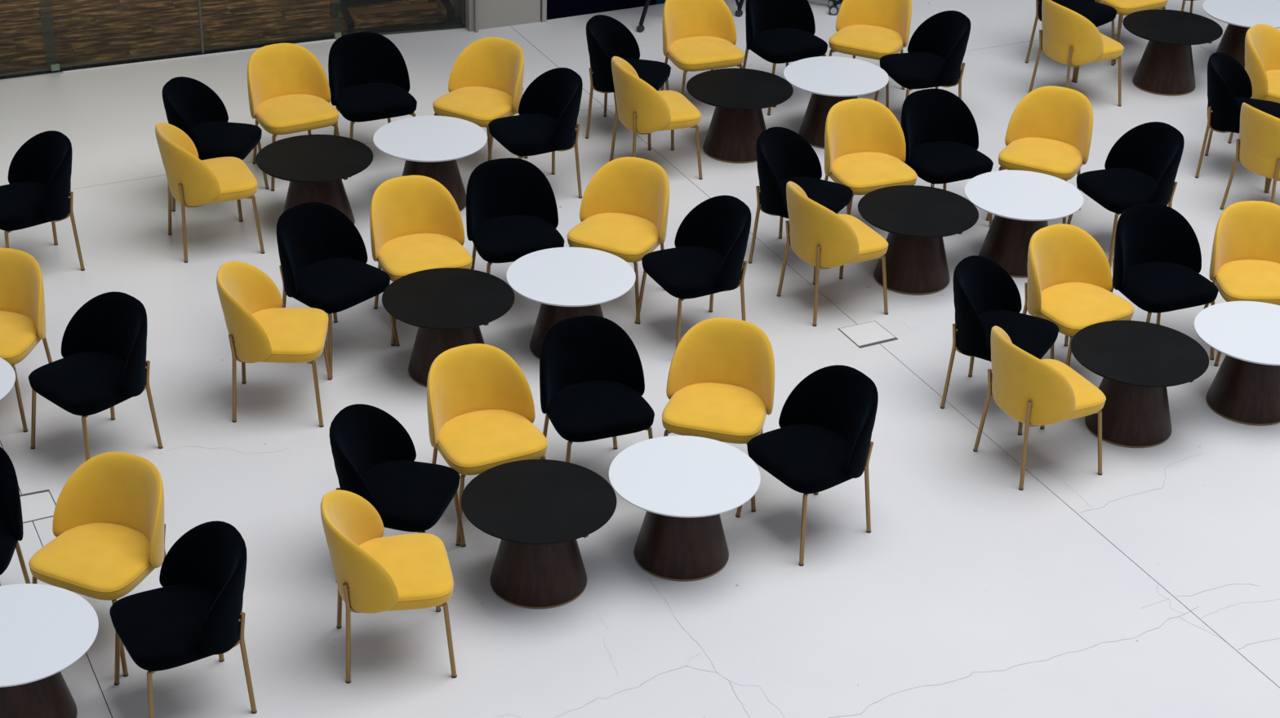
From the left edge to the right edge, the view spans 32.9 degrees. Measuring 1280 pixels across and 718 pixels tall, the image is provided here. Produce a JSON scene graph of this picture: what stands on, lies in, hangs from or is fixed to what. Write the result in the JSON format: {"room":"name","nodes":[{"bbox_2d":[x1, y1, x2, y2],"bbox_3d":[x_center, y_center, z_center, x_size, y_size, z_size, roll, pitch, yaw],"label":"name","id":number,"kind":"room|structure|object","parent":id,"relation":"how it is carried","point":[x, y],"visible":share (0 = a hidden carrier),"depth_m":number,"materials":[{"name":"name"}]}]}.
{"room":"cafe seating area","nodes":[
{"label":"cafe seating area","id":0,"kind":"room"},
{"bbox_2d":[448,0,465,22],"bbox_3d":[-2.411,-5.199,18.044,0.100,3.000,5.860,-10,31,-21],"label":"wall","id":1,"kind":"structure","parent":0,"point":[458,5],"depth_m":16.41,"materials":[{"name":"grey"}]},
{"bbox_2d":[478,0,540,30],"bbox_3d":[-0.970,-3.853,15.681,0.501,3.000,0.120,-11,31,-22],"label":"wall","id":2,"kind":"structure","parent":0,"point":[491,13],"depth_m":16.30,"materials":[{"name":"grey paint"}]},
{"bbox_2d":[334,26,465,39],"bbox_3d":[-1.739,-3.742,15.434,1.002,2.996,0.026,-8,30,-16],"label":"window","id":3,"kind":"structure","parent":2,"relation":"in","point":[337,34],"depth_m":16.01,"materials":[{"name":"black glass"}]},
{"bbox_2d":[464,0,474,31],"bbox_3d":[-1.236,-3.788,15.548,0.045,3.000,0.100,-11,31,-22],"label":"trim","id":4,"kind":"structure","parent":2,"relation":"attached to","point":[468,4],"depth_m":16.19,"materials":[{"name":"grey metal"}]},
{"bbox_2d":[473,0,478,32],"bbox_3d":[-1.202,-3.780,15.535,0.022,3.000,0.110,-11,31,-22],"label":"trim","id":5,"kind":"structure","parent":2,"relation":"attached to","point":[476,2],"depth_m":16.16,"materials":[{"name":"grey metal"}]},
{"bbox_2d":[540,0,546,22],"bbox_3d":[-0.706,-3.890,15.761,0.034,3.000,0.100,-11,31,-22],"label":"trim","id":6,"kind":"structure","parent":2,"relation":"attached to","point":[543,2],"depth_m":16.41,"materials":[{"name":"grey metal"}]},
{"bbox_2d":[546,0,666,19],"bbox_3d":[3.853,-4.878,17.794,10.118,3.000,0.120,-12,32,-23],"label":"wall","id":7,"kind":"structure","parent":0,"point":[556,9],"depth_m":16.59,"materials":[{"name":"black"}]},
{"bbox_2d":[0,0,1279,717],"bbox_3d":[-0.233,0.836,10.378,32.417,0.070,30.639,2,29,0],"label":"floor","id":8,"kind":"structure","parent":0,"point":[1148,586],"depth_m":10.86,"materials":[{"name":"grey tile"}]},
{"bbox_2d":[0,357,15,400],"bbox_3d":[-3.402,0.314,10.647,0.700,0.443,0.700,2,29,0],"label":"round table","id":9,"kind":"object","parent":8,"relation":"on","point":[7,375],"visible":1,"depth_m":10.60,"materials":[{"name":"white laminate"}]},
{"bbox_2d":[0,447,31,586],"bbox_3d":[-2.951,0.806,9.447,0.534,0.764,0.539,2,29,0],"label":"dining chair","id":10,"kind":"object","parent":8,"relation":"on","point":[11,530],"visible":0.91,"depth_m":9.42,"materials":[{"name":"black fabric"}]},
{"bbox_2d":[0,247,52,432],"bbox_3d":[-3.298,-0.113,11.095,0.534,0.764,0.539,7,29,10],"label":"dining chair","id":11,"kind":"object","parent":8,"relation":"on","point":[22,298],"visible":0.96,"depth_m":11.08,"materials":[{"name":"yellow fabric"}]},
{"bbox_2d":[0,67,61,79],"bbox_3d":[-6.123,-1.666,14.528,4.422,0.022,0.050,-11,31,-21],"label":"trim","id":12,"kind":"structure","parent":8,"relation":"on","point":[42,71],"depth_m":15.23,"materials":[{"name":"black metal"}]},
{"bbox_2d":[0,0,60,79],"bbox_3d":[-6.073,-2.959,13.784,4.414,2.994,0.023,-11,31,-21],"label":"window","id":13,"kind":"structure","parent":12,"relation":"attached to","point":[55,67],"depth_m":15.26,"materials":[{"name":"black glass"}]},
{"bbox_2d":[19,489,56,523],"bbox_3d":[-2.909,0.706,10.416,0.205,0.003,0.260,-11,31,-22],"label":"floor hatch","id":14,"kind":"object","parent":8,"relation":"on","point":[38,505],"visible":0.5,"depth_m":10.42,"materials":[{"name":"grey metal"}]},
{"bbox_2d":[0,130,84,271],"bbox_3d":[-3.513,-0.881,12.474,0.539,0.764,0.534,-18,34,-31],"label":"dining chair","id":15,"kind":"object","parent":8,"relation":"on","point":[38,192],"visible":0.99,"depth_m":12.43,"materials":[{"name":"black fabric"}]},
{"bbox_2d":[0,583,98,717],"bbox_3d":[-2.558,1.305,8.895,0.700,0.443,0.700,2,29,0],"label":"round table","id":16,"kind":"object","parent":8,"relation":"on","point":[45,630],"visible":1,"depth_m":8.80,"materials":[{"name":"white laminate"}]},
{"bbox_2d":[28,291,163,461],"bbox_3d":[-2.687,0.113,10.716,0.534,0.764,0.539,25,36,36],"label":"dining chair","id":17,"kind":"object","parent":8,"relation":"on","point":[104,365],"visible":0.99,"depth_m":10.68,"materials":[{"name":"black fabric"}]},
{"bbox_2d":[28,451,166,677],"bbox_3d":[-2.312,0.859,9.384,0.534,0.764,0.539,14,31,21],"label":"dining chair","id":18,"kind":"object","parent":8,"relation":"on","point":[108,527],"visible":0.98,"depth_m":9.36,"materials":[{"name":"yellow fabric"}]},
{"bbox_2d":[109,520,257,717],"bbox_3d":[-1.881,1.102,8.966,0.539,0.764,0.534,-14,32,-26],"label":"dining chair","id":19,"kind":"object","parent":8,"relation":"on","point":[197,615],"visible":1,"depth_m":8.90,"materials":[{"name":"black fabric"}]},
{"bbox_2d":[59,32,335,73],"bbox_3d":[-3.183,-2.221,15.681,1.990,0.030,0.050,-10,31,-21],"label":"trim","id":20,"kind":"structure","parent":8,"relation":"on","point":[326,36],"depth_m":15.65,"materials":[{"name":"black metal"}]},
{"bbox_2d":[62,53,201,71],"bbox_3d":[-3.583,-3.429,14.768,1.006,2.994,0.010,-11,31,-21],"label":"window","id":21,"kind":"structure","parent":20,"relation":"attached to","point":[201,54],"depth_m":15.44,"materials":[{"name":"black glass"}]},
{"bbox_2d":[197,0,204,53],"bbox_3d":[-3.119,-3.521,14.950,0.014,2.986,0.020,-10,31,-21],"label":"trim","id":22,"kind":"structure","parent":20,"relation":"on","point":[198,1],"depth_m":15.57,"materials":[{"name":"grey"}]},
{"bbox_2d":[207,5,333,53],"bbox_3d":[-2.668,-3.597,15.120,0.968,2.994,0.010,-10,31,-20],"label":"window","id":23,"kind":"structure","parent":20,"relation":"attached to","point":[332,6],"depth_m":15.92,"materials":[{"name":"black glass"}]},
{"bbox_2d":[155,122,264,262],"bbox_3d":[-2.554,-1.030,12.796,0.539,0.764,0.534,-11,31,-22],"label":"dining chair","id":24,"kind":"object","parent":8,"relation":"on","point":[193,182],"visible":1,"depth_m":12.62,"materials":[{"name":"yellow fabric"}]},
{"bbox_2d":[162,76,269,222],"bbox_3d":[-2.626,-1.319,13.316,0.539,0.764,0.534,6,29,8],"label":"dining chair","id":25,"kind":"object","parent":8,"relation":"on","point":[191,106],"visible":0.66,"depth_m":13.29,"materials":[{"name":"black fabric"}]},
{"bbox_2d":[216,261,332,427],"bbox_3d":[-1.881,-0.108,11.161,0.539,0.764,0.534,0,29,-3],"label":"dining chair","id":26,"kind":"object","parent":8,"relation":"on","point":[260,330],"visible":1,"depth_m":11.06,"materials":[{"name":"yellow fabric"}]},
{"bbox_2d":[247,43,339,191],"bbox_3d":[-2.208,-1.556,13.767,0.534,0.764,0.539,-14,33,-26],"label":"dining chair","id":27,"kind":"object","parent":8,"relation":"on","point":[289,92],"visible":0.98,"depth_m":13.75,"materials":[{"name":"yellow fabric"}]},
{"bbox_2d":[255,134,373,224],"bbox_3d":[-1.960,-1.020,13.140,0.700,0.443,0.700,2,29,0],"label":"round table","id":28,"kind":"object","parent":8,"relation":"on","point":[315,166],"visible":0.66,"depth_m":13.02,"materials":[{"name":"black laminate"}]},
{"bbox_2d":[276,202,399,377],"bbox_3d":[-1.669,-0.403,11.706,0.539,0.764,0.534,24,36,34],"label":"dining chair","id":29,"kind":"object","parent":8,"relation":"on","point":[323,255],"visible":0.94,"depth_m":11.67,"materials":[{"name":"black fabric"}]},
{"bbox_2d":[328,31,417,177],"bbox_3d":[-1.731,-1.656,13.974,0.534,0.764,0.539,-12,32,-23],"label":"dining chair","id":30,"kind":"object","parent":8,"relation":"on","point":[369,80],"visible":0.97,"depth_m":13.97,"materials":[{"name":"black fabric"}]},
{"bbox_2d":[320,489,457,684],"bbox_3d":[-1.084,0.936,9.310,0.539,0.764,0.534,-5,30,-12],"label":"dining chair","id":31,"kind":"object","parent":8,"relation":"on","point":[375,573],"visible":1,"depth_m":9.19,"materials":[{"name":"yellow fabric"}]},
{"bbox_2d":[328,0,454,34],"bbox_3d":[-1.852,-3.145,16.064,0.860,1.325,0.467,-11,31,-22],"label":"stand","id":32,"kind":"object","parent":8,"relation":"on","point":[445,6],"visible":0.94,"depth_m":16.25,"materials":[{"name":"black metal"}]},
{"bbox_2d":[328,404,466,583],"bbox_3d":[-1.123,0.624,9.873,0.539,0.764,0.534,9,30,12],"label":"dining chair","id":33,"kind":"object","parent":8,"relation":"on","point":[374,455],"visible":0.78,"depth_m":9.84,"materials":[{"name":"black fabric"}]},
{"bbox_2d":[369,175,472,346],"bbox_3d":[-1.222,-0.565,12.023,0.534,0.764,0.539,-11,31,-21],"label":"dining chair","id":34,"kind":"object","parent":8,"relation":"on","point":[416,224],"visible":0.89,"depth_m":12.03,"materials":[{"name":"yellow fabric"}]},
{"bbox_2d":[373,115,487,211],"bbox_3d":[-1.294,-1.169,13.446,0.700,0.443,0.700,2,29,0],"label":"round table","id":35,"kind":"object","parent":8,"relation":"on","point":[430,146],"visible":0.65,"depth_m":13.33,"materials":[{"name":"white laminate"}]},
{"bbox_2d":[382,267,514,386],"bbox_3d":[-1.019,-0.134,11.584,0.700,0.443,0.700,2,29,0],"label":"round table","id":36,"kind":"object","parent":8,"relation":"on","point":[447,306],"visible":0.72,"depth_m":11.47,"materials":[{"name":"black laminate"}]},
{"bbox_2d":[432,36,528,159],"bbox_3d":[-1.015,-1.626,13.957,0.534,0.764,0.539,18,33,27],"label":"dining chair","id":37,"kind":"object","parent":8,"relation":"on","point":[486,82],"visible":0.91,"depth_m":13.95,"materials":[{"name":"yellow fabric"}]},
{"bbox_2d":[426,343,547,546],"bbox_3d":[-0.742,0.384,10.329,0.534,0.764,0.539,-13,32,-24],"label":"dining chair","id":38,"kind":"object","parent":8,"relation":"on","point":[481,406],"visible":0.95,"depth_m":10.31,"materials":[{"name":"yellow fabric"}]},
{"bbox_2d":[466,157,564,274],"bbox_3d":[-0.716,-0.683,12.264,0.534,0.764,0.539,-9,30,-18],"label":"dining chair","id":39,"kind":"object","parent":8,"relation":"on","point":[512,214],"visible":0.92,"depth_m":12.27,"materials":[{"name":"black fabric"}]},
{"bbox_2d":[487,67,582,198],"bbox_3d":[-0.637,-1.398,13.564,0.539,0.764,0.534,-13,32,-24],"label":"dining chair","id":40,"kind":"object","parent":8,"relation":"on","point":[548,108],"visible":0.98,"depth_m":13.51,"materials":[{"name":"black fabric"}]},
{"bbox_2d":[461,459,616,608],"bbox_3d":[-0.460,0.828,9.871,0.700,0.443,0.700,2,29,0],"label":"round table","id":41,"kind":"object","parent":8,"relation":"on","point":[538,509],"visible":1,"depth_m":9.77,"materials":[{"name":"black laminate"}]},
{"bbox_2d":[506,247,635,359],"bbox_3d":[-0.379,-0.259,11.845,0.700,0.443,0.700,2,29,0],"label":"round table","id":42,"kind":"object","parent":8,"relation":"on","point":[568,282],"visible":0.72,"depth_m":11.73,"materials":[{"name":"white laminate"}]},
{"bbox_2d":[538,315,654,462],"bbox_3d":[-0.226,0.245,10.608,0.534,0.764,0.539,-10,31,-20],"label":"dining chair","id":43,"kind":"object","parent":8,"relation":"on","point":[592,382],"visible":0.97,"depth_m":10.60,"materials":[{"name":"black fabric"}]},
{"bbox_2d":[566,156,669,324],"bbox_3d":[-0.108,-0.697,12.322,0.534,0.764,0.539,15,32,23],"label":"dining chair","id":44,"kind":"object","parent":8,"relation":"on","point":[624,212],"visible":0.97,"depth_m":12.32,"materials":[{"name":"yellow fabric"}]},
{"bbox_2d":[585,14,671,151],"bbox_3d":[-0.093,-1.872,14.451,0.539,0.764,0.534,10,30,14],"label":"dining chair","id":45,"kind":"object","parent":8,"relation":"on","point":[607,37],"visible":0.7,"depth_m":14.41,"materials":[{"name":"black fabric"}]},
{"bbox_2d":[609,56,702,179],"bbox_3d":[0.083,-1.570,13.914,0.539,0.764,0.534,-9,31,-19],"label":"dining chair","id":46,"kind":"object","parent":8,"relation":"on","point":[642,109],"visible":1,"depth_m":13.71,"materials":[{"name":"yellow fabric"}]},
{"bbox_2d":[608,435,760,581],"bbox_3d":[0.200,0.726,10.091,0.700,0.443,0.700,2,29,0],"label":"round table","id":47,"kind":"object","parent":8,"relation":"on","point":[683,484],"visible":1,"depth_m":9.98,"materials":[{"name":"grey laminate"}]},
{"bbox_2d":[636,0,744,32],"bbox_3d":[0.469,-2.957,16.469,1.352,0.743,0.420,-13,32,-24],"label":"folding table","id":48,"kind":"object","parent":8,"relation":"on","point":[739,12],"visible":0.56,"depth_m":16.29,"materials":[{"name":"black metal"}]},
{"bbox_2d":[634,195,751,348],"bbox_3d":[0.322,-0.476,11.944,0.539,0.764,0.534,-12,32,-24],"label":"dining chair","id":49,"kind":"object","parent":8,"relation":"on","point":[707,258],"visible":0.98,"depth_m":11.89,"materials":[{"name":"black fabric"}]},
{"bbox_2d":[660,0,744,95],"bbox_3d":[0.414,-2.095,14.883,0.534,0.764,0.539,-10,31,-20],"label":"dining chair","id":50,"kind":"object","parent":8,"relation":"on","point":[699,35],"visible":0.98,"depth_m":14.87,"materials":[{"name":"yellow fabric"}]},
{"bbox_2d":[662,317,774,512],"bbox_3d":[0.385,0.255,10.622,0.534,0.764,0.539,8,30,12],"label":"dining chair","id":51,"kind":"object","parent":8,"relation":"on","point":[721,381],"visible":0.9,"depth_m":10.62,"materials":[{"name":"yellow fabric"}]},
{"bbox_2d":[686,67,793,163],"bbox_3d":[0.647,-1.582,14.298,0.700,0.443,0.700,2,29,0],"label":"round table","id":52,"kind":"object","parent":8,"relation":"on","point":[739,96],"visible":0.87,"depth_m":14.19,"materials":[{"name":"black laminate"}]},
{"bbox_2d":[742,0,827,115],"bbox_3d":[0.989,-2.177,15.063,0.534,0.764,0.539,-14,33,-27],"label":"dining chair","id":53,"kind":"object","parent":8,"relation":"on","point":[778,31],"visible":0.99,"depth_m":15.02,"materials":[{"name":"black fabric"}]},
{"bbox_2d":[748,126,853,284],"bbox_3d":[0.942,-0.938,12.813,0.539,0.764,0.534,17,32,25],"label":"dining chair","id":54,"kind":"object","parent":8,"relation":"on","point":[784,156],"visible":0.77,"depth_m":12.80,"materials":[{"name":"black fabric"}]},
{"bbox_2d":[735,364,878,566],"bbox_3d":[0.826,0.465,10.264,0.539,0.764,0.534,-17,34,-31],"label":"dining chair","id":55,"kind":"object","parent":8,"relation":"on","point":[823,442],"visible":1,"depth_m":10.22,"materials":[{"name":"black fabric"}]},
{"bbox_2d":[776,181,888,326],"bbox_3d":[1.085,-0.651,12.302,0.539,0.764,0.534,-13,32,-24],"label":"dining chair","id":56,"kind":"object","parent":8,"relation":"on","point":[823,238],"visible":1,"depth_m":12.09,"materials":[{"name":"yellow fabric"}]},
{"bbox_2d":[828,0,843,15],"bbox_3d":[1.774,-3.183,16.640,0.608,1.040,0.627,2,29,0],"label":"office chair","id":57,"kind":"object","parent":8,"relation":"on","point":[833,9],"visible":0.3,"depth_m":16.72,"materials":[{"name":"black metal"}]},
{"bbox_2d":[783,56,888,148],"bbox_3d":[1.299,-1.695,14.536,0.700,0.443,0.700,2,29,0],"label":"round table","id":58,"kind":"object","parent":8,"relation":"on","point":[831,80],"visible":0.68,"depth_m":14.43,"materials":[{"name":"white laminate"}]},
{"bbox_2d":[838,320,897,348],"bbox_3d":[1.281,-0.140,12.171,0.253,0.003,0.250,-12,32,-23],"label":"floor hatch","id":59,"kind":"object","parent":8,"relation":"on","point":[868,334],"visible":1,"depth_m":12.16,"materials":[{"name":"grey metal"}]},
{"bbox_2d":[828,0,911,108],"bbox_3d":[1.613,-2.215,15.163,0.534,0.764,0.539,14,31,22],"label":"dining chair","id":60,"kind":"object","parent":8,"relation":"on","point":[874,29],"visible":0.91,"depth_m":15.12,"materials":[{"name":"yellow fabric"}]},
{"bbox_2d":[824,98,917,212],"bbox_3d":[1.375,-1.132,13.188,0.534,0.764,0.539,-10,31,-20],"label":"dining chair","id":61,"kind":"object","parent":8,"relation":"on","point":[865,148],"visible":0.92,"depth_m":13.19,"materials":[{"name":"yellow fabric"}]},
{"bbox_2d":[857,185,978,294],"bbox_3d":[1.609,-0.672,12.698,0.700,0.443,0.700,2,29,0],"label":"round table","id":62,"kind":"object","parent":8,"relation":"on","point":[917,219],"visible":0.98,"depth_m":12.59,"materials":[{"name":"black laminate"}]},
{"bbox_2d":[874,10,970,101],"bbox_3d":[1.931,-1.946,14.693,0.539,0.764,0.534,-8,30,-17],"label":"dining chair","id":63,"kind":"object","parent":8,"relation":"on","point":[934,58],"visible":0.95,"depth_m":14.63,"materials":[{"name":"black fabric"}]},
{"bbox_2d":[900,88,993,226],"bbox_3d":[1.856,-1.216,13.365,0.534,0.764,0.539,-13,32,-24],"label":"dining chair","id":64,"kind":"object","parent":8,"relation":"on","point":[940,130],"visible":0.87,"depth_m":13.37,"materials":[{"name":"black fabric"}]},
{"bbox_2d":[940,255,1059,435],"bbox_3d":[1.883,-0.107,11.357,0.539,0.764,0.534,16,32,24],"label":"dining chair","id":65,"kind":"object","parent":8,"relation":"on","point":[985,295],"visible":0.9,"depth_m":11.33,"materials":[{"name":"black fabric"}]},
{"bbox_2d":[964,169,1084,277],"bbox_3d":[2.264,-0.781,12.931,0.700,0.443,0.700,2,29,0],"label":"round table","id":66,"kind":"object","parent":8,"relation":"on","point":[1022,203],"visible":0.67,"depth_m":12.82,"materials":[{"name":"white laminate"}]},
{"bbox_2d":[985,85,1093,224],"bbox_3d":[2.511,-1.245,13.453,0.534,0.764,0.539,15,32,23],"label":"dining chair","id":67,"kind":"object","parent":8,"relation":"on","point":[1049,131],"visible":0.94,"depth_m":13.45,"materials":[{"name":"yellow fabric"}]},
{"bbox_2d":[973,325,1106,490],"bbox_3d":[1.995,0.185,10.833,0.539,0.764,0.534,-12,32,-24],"label":"dining chair","id":68,"kind":"object","parent":8,"relation":"on","point":[1034,392],"visible":1,"depth_m":10.62,"materials":[{"name":"yellow fabric"}]},
{"bbox_2d":[1025,0,1116,82],"bbox_3d":[3.139,-2.506,15.772,0.534,0.764,0.539,-24,38,-39],"label":"dining chair","id":69,"kind":"object","parent":8,"relation":"on","point":[1099,14],"visible":0.44,"depth_m":15.71,"materials":[{"name":"black fabric"}]},
{"bbox_2d":[1027,0,1124,106],"bbox_3d":[3.050,-2.170,15.159,0.539,0.764,0.534,-13,32,-25],"label":"dining chair","id":70,"kind":"object","parent":8,"relation":"on","point":[1066,37],"visible":0.99,"depth_m":14.93,"materials":[{"name":"yellow fabric"}]},
{"bbox_2d":[1022,223,1134,366],"bbox_3d":[2.332,-0.276,11.686,0.534,0.764,0.539,-16,34,-29],"label":"dining chair","id":71,"kind":"object","parent":8,"relation":"on","point":[1068,286],"visible":0.88,"depth_m":11.68,"materials":[{"name":"yellow fabric"}]},
{"bbox_2d":[1066,121,1184,268],"bbox_3d":[2.943,-1.007,13.044,0.539,0.764,0.534,-10,31,-20],"label":"dining chair","id":72,"kind":"object","parent":8,"relation":"on","point":[1141,166],"visible":0.88,"depth_m":13.00,"materials":[{"name":"black fabric"}]},
{"bbox_2d":[1094,0,1168,64],"bbox_3d":[3.586,-2.671,16.095,0.534,0.764,0.539,-15,33,-27],"label":"dining chair","id":73,"kind":"object","parent":8,"relation":"on","point":[1123,7],"visible":0.72,"depth_m":15.87,"materials":[{"name":"yellow fabric"}]},
{"bbox_2d":[1070,320,1208,447],"bbox_3d":[2.559,0.158,11.244,0.700,0.443,0.700,2,29,0],"label":"round table","id":74,"kind":"object","parent":8,"relation":"on","point":[1136,361],"visible":0.94,"depth_m":11.13,"materials":[{"name":"black laminate"}]},
{"bbox_2d":[1110,203,1218,360],"bbox_3d":[2.856,-0.403,11.945,0.534,0.764,0.539,-10,31,-21],"label":"dining chair","id":75,"kind":"object","parent":8,"relation":"on","point":[1157,261],"visible":0.97,"depth_m":11.94,"materials":[{"name":"black fabric"}]},
{"bbox_2d":[1122,8,1222,95],"bbox_3d":[3.784,-2.176,15.539,0.700,0.443,0.700,2,29,0],"label":"round table","id":76,"kind":"object","parent":8,"relation":"on","point":[1166,65],"visible":1,"depth_m":15.43,"materials":[{"name":"black laminate"}]},
{"bbox_2d":[1181,0,1194,13],"bbox_3d":[4.167,-2.826,16.407,0.534,0.764,0.539,-10,31,-20],"label":"dining chair","id":77,"kind":"object","parent":8,"relation":"on","point":[1184,1],"visible":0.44,"depth_m":16.19,"materials":[{"name":"metal"}]},
{"bbox_2d":[1193,301,1279,425],"bbox_3d":[3.255,0.050,11.477,0.700,0.443,0.700,2,29,0],"label":"round table","id":78,"kind":"object","parent":8,"relation":"on","point":[1245,388],"visible":1,"depth_m":11.37,"materials":[{"name":"white laminate"}]},
{"bbox_2d":[1195,52,1279,193],"bbox_3d":[3.917,-1.570,14.116,0.539,0.764,0.534,12,31,18],"label":"dining chair","id":79,"kind":"object","parent":8,"relation":"on","point":[1228,83],"visible":0.79,"depth_m":14.04,"materials":[{"name":"black fabric"}]},
{"bbox_2d":[1202,0,1279,68],"bbox_3d":[4.441,-2.342,15.876,0.700,0.443,0.700,2,29,0],"label":"round table","id":80,"kind":"object","parent":8,"relation":"on","point":[1240,15],"visible":0.46,"depth_m":15.76,"materials":[{"name":"white laminate"}]},
{"bbox_2d":[1203,200,1279,366],"bbox_3d":[3.412,-0.420,12.006,0.534,0.764,0.539,-1,29,-4],"label":"dining chair","id":81,"kind":"object","parent":8,"relation":"on","point":[1245,264],"visible":0.94,"depth_m":12.03,"materials":[{"name":"yellow fabric"}]},
{"bbox_2d":[1219,102,1279,209],"bbox_3d":[3.982,-1.249,13.538,0.539,0.764,0.534,-15,33,-28],"label":"dining chair","id":82,"kind":"object","parent":8,"relation":"on","point":[1258,144],"visible":0.96,"depth_m":13.34,"materials":[{"name":"yellow fabric"}]},
{"bbox_2d":[1227,23,1279,143],"bbox_3d":[4.295,-1.813,14.576,0.539,0.764,0.534,22,35,32],"label":"dining chair","id":83,"kind":"object","parent":8,"relation":"on","point":[1262,42],"visible":0.76,"depth_m":14.50,"materials":[{"name":"yellow fabric"}]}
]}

